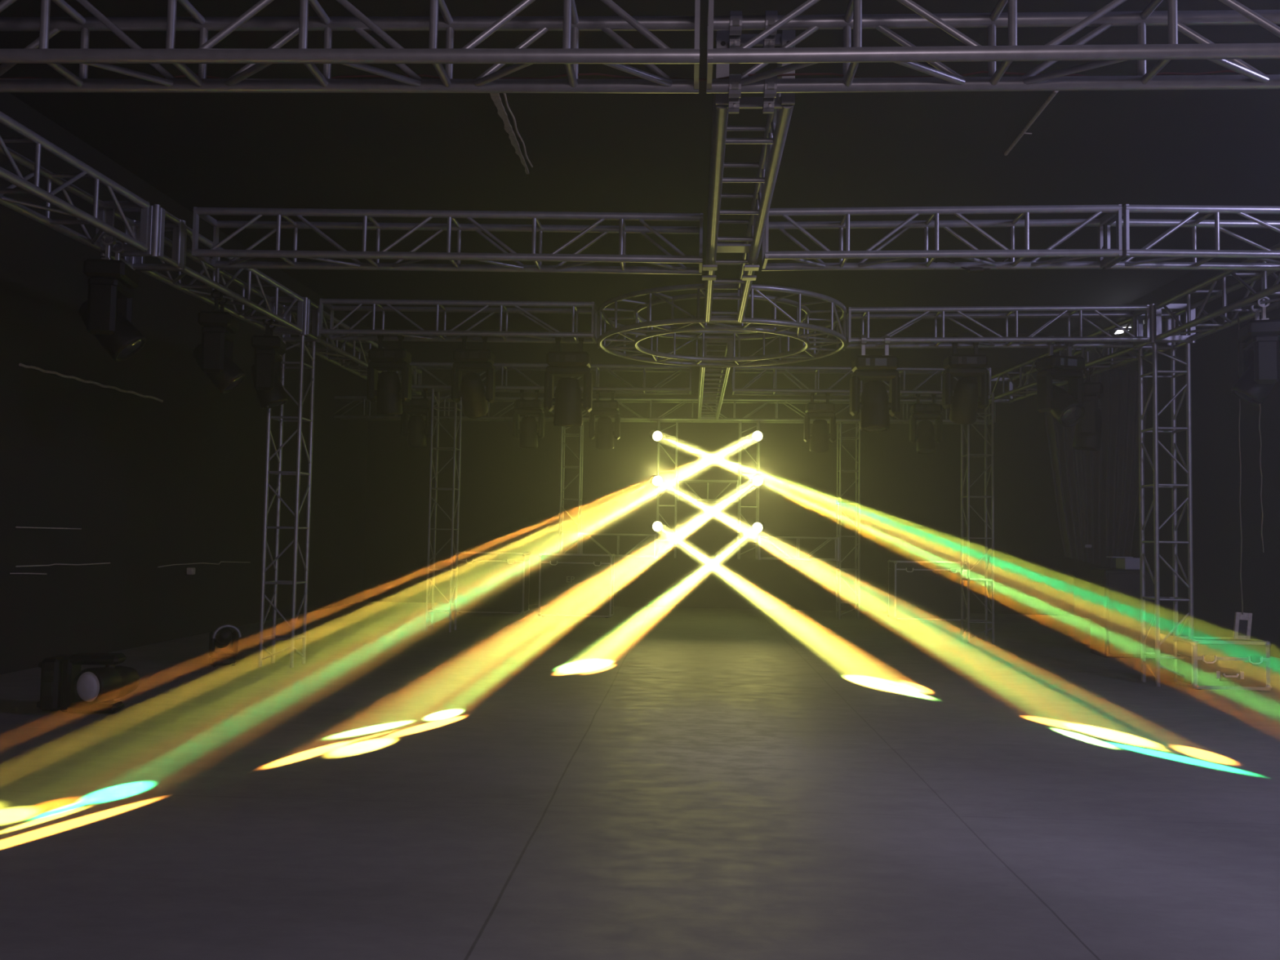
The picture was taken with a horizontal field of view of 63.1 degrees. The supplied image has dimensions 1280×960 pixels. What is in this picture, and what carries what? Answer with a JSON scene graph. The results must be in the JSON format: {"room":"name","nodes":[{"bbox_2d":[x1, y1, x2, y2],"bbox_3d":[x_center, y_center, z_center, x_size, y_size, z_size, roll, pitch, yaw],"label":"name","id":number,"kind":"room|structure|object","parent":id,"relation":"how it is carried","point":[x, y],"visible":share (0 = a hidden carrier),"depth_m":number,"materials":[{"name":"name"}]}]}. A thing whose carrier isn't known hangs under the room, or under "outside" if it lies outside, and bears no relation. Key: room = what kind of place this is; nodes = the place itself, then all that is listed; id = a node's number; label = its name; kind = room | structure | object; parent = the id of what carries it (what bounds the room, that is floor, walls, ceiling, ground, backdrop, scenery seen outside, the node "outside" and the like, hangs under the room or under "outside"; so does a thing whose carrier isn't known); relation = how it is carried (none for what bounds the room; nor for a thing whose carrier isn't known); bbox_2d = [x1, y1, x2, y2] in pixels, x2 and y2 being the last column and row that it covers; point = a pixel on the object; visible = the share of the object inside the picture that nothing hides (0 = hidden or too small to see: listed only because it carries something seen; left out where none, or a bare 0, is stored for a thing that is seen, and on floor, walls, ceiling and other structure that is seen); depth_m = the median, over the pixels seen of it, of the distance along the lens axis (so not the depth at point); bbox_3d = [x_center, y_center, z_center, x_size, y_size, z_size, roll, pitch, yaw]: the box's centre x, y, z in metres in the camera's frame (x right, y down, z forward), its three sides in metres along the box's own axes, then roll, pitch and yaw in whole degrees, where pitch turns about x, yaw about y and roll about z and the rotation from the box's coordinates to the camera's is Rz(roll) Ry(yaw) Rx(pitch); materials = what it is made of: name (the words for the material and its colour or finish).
{"room":"concert stage","nodes":[
{"label":"concert stage","id":0,"kind":"room"},
{"bbox_2d":[0,92,371,675],"bbox_3d":[-6.274,-0.992,8.867,0.200,5.600,25.000,1,-3,3],"label":"wall","id":1,"kind":"structure","parent":0,"point":[148,484],"depth_m":12.50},
{"bbox_2d":[9,573,46,574],"bbox_3d":[-6.098,0.935,10.393,0.013,0.040,0.569,1,-3,3],"label":"cable","id":2,"kind":"object","parent":1,"relation":"attached to","point":[10,573],"visible":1,"depth_m":10.48,"materials":[{"name":"grey"}]},
{"bbox_2d":[15,526,81,529],"bbox_3d":[-6.076,0.495,10.731,0.013,0.024,1.090,1,-3,3],"label":"cable","id":3,"kind":"object","parent":1,"relation":"attached to","point":[15,526],"visible":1,"depth_m":10.68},
{"bbox_2d":[15,562,110,567],"bbox_3d":[-6.068,0.894,11.022,0.013,0.031,1.657,1,-3,3],"label":"cable","id":4,"kind":"object","parent":1,"relation":"attached to","point":[102,562],"visible":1,"depth_m":10.89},
{"bbox_2d":[18,363,163,402],"bbox_3d":[-6.013,-1.062,11.590,0.030,0.050,2.760,1,-3,3],"label":"wall strip","id":5,"kind":"object","parent":1,"relation":"attached to","point":[39,369],"visible":1,"depth_m":11.33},
{"bbox_2d":[186,567,195,574],"bbox_3d":[-5.923,1.202,13.740,0.080,0.090,0.100,1,-3,3],"label":"box","id":6,"kind":"object","parent":1,"relation":"attached to","point":[190,571],"visible":1,"depth_m":13.69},
{"bbox_2d":[157,561,249,567],"bbox_3d":[-5.917,1.149,14.279,0.013,0.047,2.719,1,-3,3],"label":"cable","id":7,"kind":"object","parent":1,"relation":"attached to","point":[220,562],"visible":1,"depth_m":14.08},
{"bbox_2d":[333,395,995,424],"bbox_3d":[0.198,-1.276,19.015,12.178,0.411,0.392,1,-3,5],"label":"truss","id":8,"kind":"object","parent":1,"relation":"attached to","point":[351,398],"visible":0.56,"depth_m":18.95,"materials":[{"name":"metal"}]},
{"bbox_2d":[655,420,678,558],"bbox_3d":[0.493,0.160,18.955,0.369,2.504,0.370,1,-3,3],"label":"truss tower","id":9,"kind":"object","parent":8,"relation":"attached to","point":[676,437],"visible":0.91,"depth_m":18.79,"materials":[{"name":"metal"}]},
{"bbox_2d":[648,430,666,443],"bbox_3d":[0.310,-0.789,18.652,0.301,0.226,0.328,1,-3,3],"label":"lamp","id":10,"kind":"object","parent":9,"relation":"attached to","point":[655,435],"visible":1,"depth_m":18.54,"materials":[{"name":"beige"}]},
{"bbox_2d":[649,475,666,487],"bbox_3d":[0.317,0.013,18.612,0.285,0.221,0.332,1,-3,3],"label":"lamp","id":11,"kind":"object","parent":9,"relation":"attached to","point":[656,480],"visible":1,"depth_m":18.49,"materials":[{"name":"beige"}]},
{"bbox_2d":[649,520,666,532],"bbox_3d":[0.319,0.822,18.570,0.280,0.216,0.333,1,-3,3],"label":"lamp","id":12,"kind":"object","parent":9,"relation":"attached to","point":[656,526],"visible":1,"depth_m":18.44,"materials":[{"name":"beige"}]},
{"bbox_2d":[677,479,738,502],"bbox_3d":[1.230,0.198,18.914,1.097,0.394,0.380,1,-3,3],"label":"truss","id":13,"kind":"object","parent":9,"relation":"attached to","point":[685,481],"visible":1,"depth_m":18.74,"materials":[{"name":"metal"}]},
{"bbox_2d":[737,421,759,559],"bbox_3d":[1.968,0.180,18.885,0.369,2.504,0.370,1,-3,3],"label":"truss tower","id":14,"kind":"object","parent":8,"relation":"attached to","point":[757,461],"visible":0.89,"depth_m":18.73,"materials":[{"name":"metal"}]},
{"bbox_2d":[748,430,764,443],"bbox_3d":[2.087,-0.784,18.572,0.281,0.224,0.332,1,-3,3],"label":"lamp","id":15,"kind":"object","parent":14,"relation":"attached to","point":[757,436],"visible":1,"depth_m":18.45,"materials":[{"name":"beige"}]},
{"bbox_2d":[748,475,764,487],"bbox_3d":[2.082,0.014,18.531,0.280,0.220,0.333,1,-3,3],"label":"lamp","id":16,"kind":"object","parent":14,"relation":"attached to","point":[758,480],"visible":1,"depth_m":18.41,"materials":[{"name":"beige"}]},
{"bbox_2d":[748,520,764,533],"bbox_3d":[2.077,0.837,18.487,0.280,0.221,0.333,1,-3,3],"label":"lamp","id":17,"kind":"object","parent":14,"relation":"attached to","point":[757,526],"visible":1,"depth_m":18.36,"materials":[{"name":"beige"}]},
{"bbox_2d":[0,601,1279,959],"bbox_3d":[0.870,2.005,8.374,14.600,0.200,25.400,1,-3,3],"label":"floor","id":18,"kind":"structure","parent":0,"point":[637,783],"depth_m":5.79,"materials":[{"name":"concrete"}]},
{"bbox_2d":[36,653,139,713],"bbox_3d":[-4.271,1.571,8.057,0.642,0.445,0.495,1,-3,-4],"label":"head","id":19,"kind":"object","parent":18,"relation":"on","point":[64,687],"visible":1,"depth_m":7.96},
{"bbox_2d":[208,624,241,666],"bbox_3d":[-4.385,1.735,10.993,0.298,0.439,0.307,3,-4,-32],"label":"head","id":20,"kind":"object","parent":18,"relation":"on","point":[221,637],"visible":1,"depth_m":10.91},
{"bbox_2d":[257,335,315,667],"bbox_3d":[-3.770,0.219,11.146,0.376,3.498,0.377,1,-3,3],"label":"truss tower","id":21,"kind":"object","parent":18,"relation":"on","point":[279,473],"visible":0.93,"depth_m":11.04,"materials":[{"name":"metal"}]},
{"bbox_2d":[265,297,320,342],"bbox_3d":[-3.738,-1.727,11.248,0.456,0.400,0.456,1,-3,3],"label":"block","id":22,"kind":"object","parent":21,"relation":"on","point":[308,305],"visible":0.65,"depth_m":11.35,"materials":[{"name":"metal"}]},
{"bbox_2d":[137,224,303,333],"bbox_3d":[-3.810,-1.811,9.710,0.400,0.384,2.584,1,-3,3],"label":"truss","id":23,"kind":"object","parent":22,"relation":"attached to","point":[287,326],"visible":0.8,"depth_m":9.70,"materials":[{"name":"metal"}]},
{"bbox_2d":[99,204,186,271],"bbox_3d":[-3.882,-1.891,8.151,0.456,0.400,0.456,1,-3,3],"label":"block","id":24,"kind":"object","parent":23,"relation":"attached to","point":[157,214],"visible":0.8,"depth_m":8.09,"materials":[{"name":"metal"}]},
{"bbox_2d":[0,111,150,252],"bbox_3d":[-4.002,-2.030,5.583,0.400,0.384,4.550,1,-3,3],"label":"truss","id":25,"kind":"object","parent":24,"relation":"attached to","point":[97,220],"visible":1,"depth_m":7.11,"materials":[{"name":"metal"}]},
{"bbox_2d":[78,232,146,361],"bbox_3d":[-3.892,-1.337,7.705,0.461,0.927,0.445,1,-3,-10],"label":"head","id":26,"kind":"object","parent":25,"relation":"hanging from","point":[106,314],"visible":1,"depth_m":7.57},
{"bbox_2d":[0,0,700,93],"bbox_3d":[-1.810,-2.023,4.783,4.166,0.362,0.369,1,-3,2],"label":"truss","id":27,"kind":"object","parent":25,"relation":"attached to","point":[256,60],"visible":1,"depth_m":4.84,"materials":[{"name":"metal"}]},
{"bbox_2d":[192,288,246,394],"bbox_3d":[-3.811,-1.244,9.457,0.461,0.927,0.445,1,-3,-10],"label":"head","id":28,"kind":"object","parent":23,"relation":"hanging from","point":[214,355],"visible":0.98,"depth_m":9.30},
{"bbox_2d":[250,319,287,408],"bbox_3d":[-3.758,-1.184,10.584,0.364,0.929,0.445,1,-3,-10],"label":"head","id":29,"kind":"object","parent":23,"relation":"hanging from","point":[266,368],"visible":0.98,"depth_m":10.41},
{"bbox_2d":[285,310,422,395],"bbox_3d":[-3.624,-1.600,13.695,0.396,0.380,4.386,1,-3,3],"label":"truss","id":30,"kind":"object","parent":22,"relation":"attached to","point":[346,356],"visible":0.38,"depth_m":12.77,"materials":[{"name":"metal"}]},
{"bbox_2d":[425,388,462,632],"bbox_3d":[-2.867,0.428,15.244,0.375,3.538,0.376,1,-3,3],"label":"truss tower","id":31,"kind":"object","parent":18,"relation":"on","point":[437,448],"visible":0.94,"depth_m":15.14,"materials":[{"name":"metal"}]},
{"bbox_2d":[409,362,691,394],"bbox_3d":[-1.303,-1.484,15.222,4.101,0.383,0.416,1,-3,3],"label":"truss","id":32,"kind":"object","parent":31,"relation":"attached to","point":[631,389],"visible":0.62,"depth_m":15.10,"materials":[{"name":"metal"}]},
{"bbox_2d":[400,388,431,447],"bbox_3d":[-3.273,-0.931,15.314,0.445,0.923,0.329,1,-3,3],"label":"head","id":33,"kind":"object","parent":32,"relation":"hanging from","point":[416,430],"visible":0.79,"depth_m":15.20},
{"bbox_2d":[512,389,544,448],"bbox_3d":[-1.623,-0.916,15.224,0.445,0.909,0.301,1,-3,3],"label":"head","id":34,"kind":"object","parent":32,"relation":"hanging from","point":[528,432],"visible":0.91,"depth_m":15.12},
{"bbox_2d":[588,390,620,449],"bbox_3d":[-0.511,-0.895,15.180,0.445,0.919,0.319,1,-3,3],"label":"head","id":35,"kind":"object","parent":32,"relation":"hanging from","point":[604,433],"visible":0.92,"depth_m":15.06},
{"bbox_2d":[457,551,530,614],"bbox_3d":[-2.645,1.839,18.747,1.264,1.098,0.641,1,-3,3],"label":"flight case","id":36,"kind":"object","parent":18,"relation":"on","point":[489,582],"visible":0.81,"depth_m":18.46,"materials":[{"name":"black plastic"}]},
{"bbox_2d":[558,420,583,553],"bbox_3d":[-1.266,0.652,19.011,0.379,3.538,0.380,1,-3,3],"label":"truss tower","id":37,"kind":"object","parent":18,"relation":"on","point":[562,467],"visible":0.54,"depth_m":18.90,"materials":[{"name":"metal"}]},
{"bbox_2d":[579,533,656,558],"bbox_3d":[-0.399,1.188,18.937,1.372,0.433,0.380,1,-3,3],"label":"truss","id":38,"kind":"object","parent":37,"relation":"attached to","point":[617,555],"visible":0.81,"depth_m":18.77,"materials":[{"name":"metal"}]},
{"bbox_2d":[537,552,615,617],"bbox_3d":[-1.106,1.839,18.285,1.298,1.101,0.641,1,-3,3],"label":"flight case","id":39,"kind":"object","parent":18,"relation":"on","point":[571,584],"visible":1,"depth_m":18.00,"materials":[{"name":"black plastic"}]},
{"bbox_2d":[835,422,861,619],"bbox_3d":[3.755,0.722,18.773,0.379,3.538,0.380,1,-3,3],"label":"truss tower","id":40,"kind":"object","parent":18,"relation":"on","point":[858,455],"visible":0.98,"depth_m":18.66,"materials":[{"name":"metal"}]},
{"bbox_2d":[758,535,839,561],"bbox_3d":[2.848,1.234,18.783,1.417,0.433,0.380,1,-3,3],"label":"truss","id":41,"kind":"object","parent":40,"relation":"attached to","point":[766,538],"visible":0.89,"depth_m":18.62,"materials":[{"name":"metal"}]},
{"bbox_2d":[887,560,967,620],"bbox_3d":[5.199,1.990,18.813,1.336,1.060,0.641,1,-3,3],"label":"flight case","id":42,"kind":"object","parent":18,"relation":"on","point":[931,590],"visible":0.84,"depth_m":18.53,"materials":[{"name":"black plastic"}]},
{"bbox_2d":[960,392,994,644],"bbox_3d":[4.819,0.536,14.880,0.375,3.538,0.376,1,-3,3],"label":"truss tower","id":43,"kind":"object","parent":18,"relation":"on","point":[968,496],"visible":0.87,"depth_m":14.76,"materials":[{"name":"metal"}]},
{"bbox_2d":[731,365,991,397],"bbox_3d":[3.168,-1.420,15.044,3.653,0.383,0.412,1,-3,3],"label":"truss","id":44,"kind":"object","parent":43,"relation":"attached to","point":[762,370],"visible":0.64,"depth_m":14.91,"materials":[{"name":"metal"}]},
{"bbox_2d":[803,392,835,452],"bbox_3d":[2.593,-0.849,15.036,0.445,0.923,0.329,1,-3,3],"label":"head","id":45,"kind":"object","parent":44,"relation":"hanging from","point":[819,434],"visible":0.98,"depth_m":14.92},
{"bbox_2d":[909,394,942,454],"bbox_3d":[4.100,-0.832,14.930,0.445,0.919,0.317,1,-3,3],"label":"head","id":46,"kind":"object","parent":44,"relation":"hanging from","point":[926,437],"visible":0.94,"depth_m":14.85},
{"bbox_2d":[1089,568,1155,658],"bbox_3d":[6.183,1.698,13.350,0.627,1.107,0.512,1,-3,3],"label":"flight case","id":47,"kind":"object","parent":18,"relation":"on","point":[1115,593],"visible":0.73,"depth_m":13.11,"materials":[{"name":"black plastic"}]},
{"bbox_2d":[1106,555,1140,569],"bbox_3d":[6.159,1.060,13.310,0.360,0.162,0.300,1,-3,3],"label":"equipment box","id":48,"kind":"object","parent":47,"relation":"on","point":[1122,562],"visible":0.92,"depth_m":13.16,"materials":[{"name":"grey"}]},
{"bbox_2d":[1108,573,1153,654],"bbox_3d":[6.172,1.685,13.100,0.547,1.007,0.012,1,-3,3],"label":"speaker","id":49,"kind":"object","parent":47,"relation":"attached to","point":[1124,588],"depth_m":13.09,"materials":[{"name":"metal"}]},
{"bbox_2d":[1137,342,1194,686],"bbox_3d":[5.442,0.352,10.785,0.382,3.498,0.383,1,-3,3],"label":"truss tower","id":50,"kind":"object","parent":18,"relation":"on","point":[1188,500],"visible":0.92,"depth_m":10.69,"materials":[{"name":"metal"}]},
{"bbox_2d":[1133,303,1195,350],"bbox_3d":[5.474,-1.594,10.887,0.456,0.400,0.456,1,-3,3],"label":"block","id":51,"kind":"object","parent":50,"relation":"on","point":[1171,323],"visible":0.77,"depth_m":11.01,"materials":[{"name":"metal"}]},
{"bbox_2d":[988,317,1170,403],"bbox_3d":[5.442,-1.465,13.403,0.395,0.380,4.543,1,-3,-1],"label":"truss","id":52,"kind":"object","parent":51,"relation":"attached to","point":[1012,393],"visible":0.57,"depth_m":13.07,"materials":[{"name":"metal"}]},
{"bbox_2d":[1071,367,1102,450],"bbox_3d":[5.419,-0.875,12.613,0.346,1.045,0.512,0,-3,24],"label":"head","id":53,"kind":"object","parent":52,"relation":"hanging from","point":[1087,433],"visible":0.86,"depth_m":12.41},
{"bbox_2d":[1155,243,1279,341],"bbox_3d":[5.340,-1.749,8.004,0.400,0.384,5.280,1,-3,3],"label":"truss","id":54,"kind":"object","parent":51,"relation":"attached to","point":[1192,322],"visible":0.9,"depth_m":9.72,"materials":[{"name":"metal"}]},
{"bbox_2d":[1104,204,1279,271],"bbox_3d":[4.315,-1.783,7.692,1.609,0.382,0.398,1,-3,1],"label":"truss","id":55,"kind":"object","parent":54,"relation":"attached to","point":[1266,255],"visible":0.94,"depth_m":7.55,"materials":[{"name":"metal"}]},
{"bbox_2d":[1237,315,1243,614],"bbox_3d":[5.403,-0.144,9.379,0.025,2.696,0.012,1,-3,3],"label":"rope","id":56,"kind":"object","parent":54,"relation":"hanging from","point":[1237,316],"visible":0.91,"depth_m":9.37,"materials":[{"name":"brown"}]},
{"bbox_2d":[1231,296,1279,405],"bbox_3d":[5.393,-1.110,9.083,0.433,0.932,0.445,0,-3,18],"label":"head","id":57,"kind":"object","parent":54,"relation":"hanging from","point":[1261,338],"visible":0.98,"depth_m":8.93},
{"bbox_2d":[1257,403,1263,552],"bbox_3d":[5.351,-0.037,8.975,0.030,1.324,0.012,1,-3,3],"label":"rope","id":58,"kind":"object","parent":57,"relation":"hanging from","point":[1260,403],"visible":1,"depth_m":8.97,"materials":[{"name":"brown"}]},
{"bbox_2d":[1173,635,1271,691],"bbox_3d":[5.863,1.846,10.490,0.778,0.502,0.455,1,-3,3],"label":"flight case","id":59,"kind":"object","parent":18,"relation":"on","point":[1213,663],"visible":0.98,"depth_m":10.31,"materials":[{"name":"black plastic"}]},
{"bbox_2d":[1232,612,1252,639],"bbox_3d":[6.085,1.474,10.518,0.192,0.278,0.043,1,-3,3],"label":"panel frame","id":60,"kind":"object","parent":59,"relation":"on","point":[1242,623],"visible":1,"depth_m":10.51,"materials":[{"name":"metal"}]},
{"bbox_2d":[0,0,1279,333],"bbox_3d":[0.965,-3.787,8.677,14.600,0.200,25.400,1,-3,3],"label":"ceiling","id":61,"kind":"structure","parent":0,"point":[646,153],"depth_m":11.37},
{"bbox_2d":[489,93,533,173],"bbox_3d":[-1.298,-3.587,10.817,0.157,0.030,2.290,1,-3,3],"label":"batten","id":62,"kind":"object","parent":61,"relation":"attached to","point":[495,97],"visible":0.91,"depth_m":10.59,"materials":[{"name":"grey metal"}]},
{"bbox_2d":[1004,90,1058,155],"bbox_3d":[3.906,-3.531,10.346,0.120,0.038,1.598,1,-3,3],"label":"rod","id":63,"kind":"object","parent":61,"relation":"attached to","point":[1054,93],"visible":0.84,"depth_m":10.26,"materials":[{"name":"grey metal"}]},
{"bbox_2d":[362,328,1073,615],"bbox_3d":[1.504,-0.224,21.094,14.600,5.600,0.200,1,-3,3],"label":"wall","id":64,"kind":"structure","parent":0,"point":[910,500],"depth_m":20.96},
{"bbox_2d":[596,283,849,366],"bbox_3d":[0.890,-1.646,11.424,2.740,0.381,2.740,1,-3,3],"label":"truss","id":65,"kind":"object","parent":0,"point":[778,327],"visible":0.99,"depth_m":10.97,"materials":[{"name":"metal"}]},
{"bbox_2d":[318,297,596,343],"bbox_3d":[-1.931,-1.703,11.182,2.918,0.380,0.396,1,-3,1],"label":"truss","id":66,"kind":"object","parent":65,"relation":"attached to","point":[392,335],"visible":0.96,"depth_m":11.02,"materials":[{"name":"metal"}]},
{"bbox_2d":[366,334,412,415],"bbox_3d":[-2.679,-1.143,11.159,0.445,0.914,0.310,1,-3,3],"label":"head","id":67,"kind":"object","parent":66,"relation":"hanging from","point":[388,391],"visible":0.92,"depth_m":11.05},
{"bbox_2d":[450,336,495,417],"bbox_3d":[-1.771,-1.124,11.123,0.445,0.927,0.461,1,-3,3],"label":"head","id":68,"kind":"object","parent":66,"relation":"hanging from","point":[470,388],"visible":0.97,"depth_m":11.01},
{"bbox_2d":[543,331,592,426],"bbox_3d":[-0.756,-1.069,11.063,0.498,1.020,0.342,1,-3,3],"label":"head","id":69,"kind":"object","parent":66,"relation":"hanging from","point":[568,402],"visible":0.92,"depth_m":10.94},
{"bbox_2d":[697,339,731,419],"bbox_3d":[1.079,-1.410,15.698,0.380,0.365,5.810,1,-3,3],"label":"truss","id":70,"kind":"object","parent":65,"relation":"attached to","point":[717,398],"visible":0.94,"depth_m":14.93,"materials":[{"name":"metal"}]},
{"bbox_2d":[702,33,794,322],"bbox_3d":[0.673,-1.824,7.535,0.429,0.415,5.037,1,-3,3],"label":"truss","id":71,"kind":"object","parent":65,"relation":"attached to","point":[775,129],"depth_m":6.70,"materials":[{"name":"metal"}]},
{"bbox_2d":[191,206,702,275],"bbox_3d":[-1.457,-1.856,8.104,3.896,0.382,0.398,1,-3,1],"label":"truss","id":72,"kind":"object","parent":71,"relation":"attached to","point":[203,255],"visible":0.99,"depth_m":7.94,"materials":[{"name":"metal"}]},
{"bbox_2d":[715,30,728,104],"bbox_3d":[0.397,-1.980,5.001,0.062,0.360,0.014,1,-3,3],"label":"plate","id":73,"kind":"object","parent":71,"relation":"attached to","point":[722,36],"visible":0.53,"depth_m":5.00,"materials":[{"name":"metal"}]},
{"bbox_2d":[781,30,795,104],"bbox_3d":[0.711,-1.976,4.986,0.062,0.360,0.014,1,-3,3],"label":"plate","id":74,"kind":"object","parent":71,"relation":"attached to","point":[787,35],"visible":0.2,"depth_m":4.98,"materials":[{"name":"metal"}]},
{"bbox_2d":[761,204,1122,271],"bbox_3d":[2.214,-1.811,7.818,2.569,0.382,0.398,1,-3,5],"label":"truss","id":75,"kind":"object","parent":71,"relation":"attached to","point":[1111,211],"visible":0.97,"depth_m":7.72,"materials":[{"name":"metal"}]},
{"bbox_2d":[943,257,1008,271],"bbox_3d":[2.562,-1.646,7.937,0.487,0.103,0.015,1,-3,3],"label":"cable","id":76,"kind":"object","parent":75,"relation":"hanging from","point":[945,259],"visible":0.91,"depth_m":7.93,"materials":[{"name":"black plastic"}]},
{"bbox_2d":[967,267,983,272],"bbox_3d":[2.557,-1.598,7.935,0.110,0.030,0.050,1,-3,3],"label":"cable joiner","id":77,"kind":"object","parent":76,"relation":"attached to","point":[971,269],"visible":1,"depth_m":7.91,"materials":[{"name":"black plastic"}]},
{"bbox_2d":[844,304,1149,348],"bbox_3d":[3.726,-1.617,11.044,3.060,0.380,0.395,1,-3,6],"label":"truss","id":78,"kind":"object","parent":65,"relation":"attached to","point":[1108,341],"visible":0.9,"depth_m":10.98,"materials":[{"name":"metal"}]},
{"bbox_2d":[849,334,900,432],"bbox_3d":[2.474,-1.022,10.967,0.498,1.018,0.333,1,-3,3],"label":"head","id":79,"kind":"object","parent":78,"relation":"hanging from","point":[874,406],"visible":1,"depth_m":10.87},
{"bbox_2d":[942,336,988,424],"bbox_3d":[3.415,-1.044,10.954,0.445,0.933,0.408,1,-3,3],"label":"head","id":80,"kind":"object","parent":78,"relation":"hanging from","point":[967,393],"visible":0.99,"depth_m":10.84},
{"bbox_2d":[1035,335,1085,426],"bbox_3d":[4.399,-1.020,10.869,0.467,0.961,0.504,2,-3,-17],"label":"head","id":81,"kind":"object","parent":78,"relation":"hanging from","point":[1067,408],"visible":0.9,"depth_m":10.77},
{"bbox_2d":[706,0,1279,93],"bbox_3d":[2.824,-1.958,4.567,5.049,0.362,0.369,1,-3,3],"label":"truss","id":82,"kind":"object","parent":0,"point":[1228,55],"visible":0.99,"depth_m":4.70,"materials":[{"name":"metal"}]},
{"bbox_2d":[3,70,1271,80],"bbox_3d":[0.755,-1.868,4.822,8.201,0.049,0.010,1,-3,3],"label":"cable","id":83,"kind":"object","parent":82,"relation":"on","point":[1220,71],"visible":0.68,"depth_m":4.84,"materials":[{"name":"black plastic"}]},
{"bbox_2d":[728,74,741,113],"bbox_3d":[0.443,-1.801,4.887,0.055,0.163,0.195,1,-3,3],"label":"coupler","id":84,"kind":"object","parent":82,"relation":"attached to","point":[735,85],"visible":0.94,"depth_m":4.82,"materials":[{"name":"metal"}]},
{"bbox_2d":[728,10,742,48],"bbox_3d":[0.448,-2.100,4.903,0.055,0.163,0.195,1,-3,3],"label":"coupler","id":85,"kind":"object","parent":82,"relation":"attached to","point":[735,16],"visible":0.88,"depth_m":4.83,"materials":[{"name":"metal"}]},
{"bbox_2d":[762,75,777,113],"bbox_3d":[0.606,-1.798,4.879,0.055,0.163,0.195,1,-3,3],"label":"coupler","id":86,"kind":"object","parent":82,"relation":"attached to","point":[771,83],"visible":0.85,"depth_m":4.82,"materials":[{"name":"metal"}]},
{"bbox_2d":[763,10,777,48],"bbox_3d":[0.611,-2.098,4.895,0.055,0.163,0.195,1,-3,3],"label":"coupler","id":87,"kind":"object","parent":82,"relation":"attached to","point":[771,16],"visible":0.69,"depth_m":4.82,"materials":[{"name":"metal"}]},
{"bbox_2d":[1043,369,1147,568],"bbox_3d":[7.007,-0.146,15.997,1.624,3.120,0.264,1,-3,3],"label":"curtain","id":88,"kind":"object","parent":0,"point":[1096,492],"visible":0.73,"depth_m":16.01,"materials":[{"name":"grey fabric"}]},
{"bbox_2d":[1072,229,1279,657],"bbox_3d":[8.108,-0.790,8.185,0.200,5.600,25.000,1,-3,3],"label":"wall","id":89,"kind":"structure","parent":0,"point":[1215,409],"depth_m":15.04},
{"bbox_2d":[1115,329,1123,333],"bbox_3d":[8.499,-2.627,18.412,0.020,0.135,0.495,1,-3,3],"label":"window","id":90,"kind":"structure","parent":89,"relation":"in","point":[1118,331],"depth_m":18.48,"materials":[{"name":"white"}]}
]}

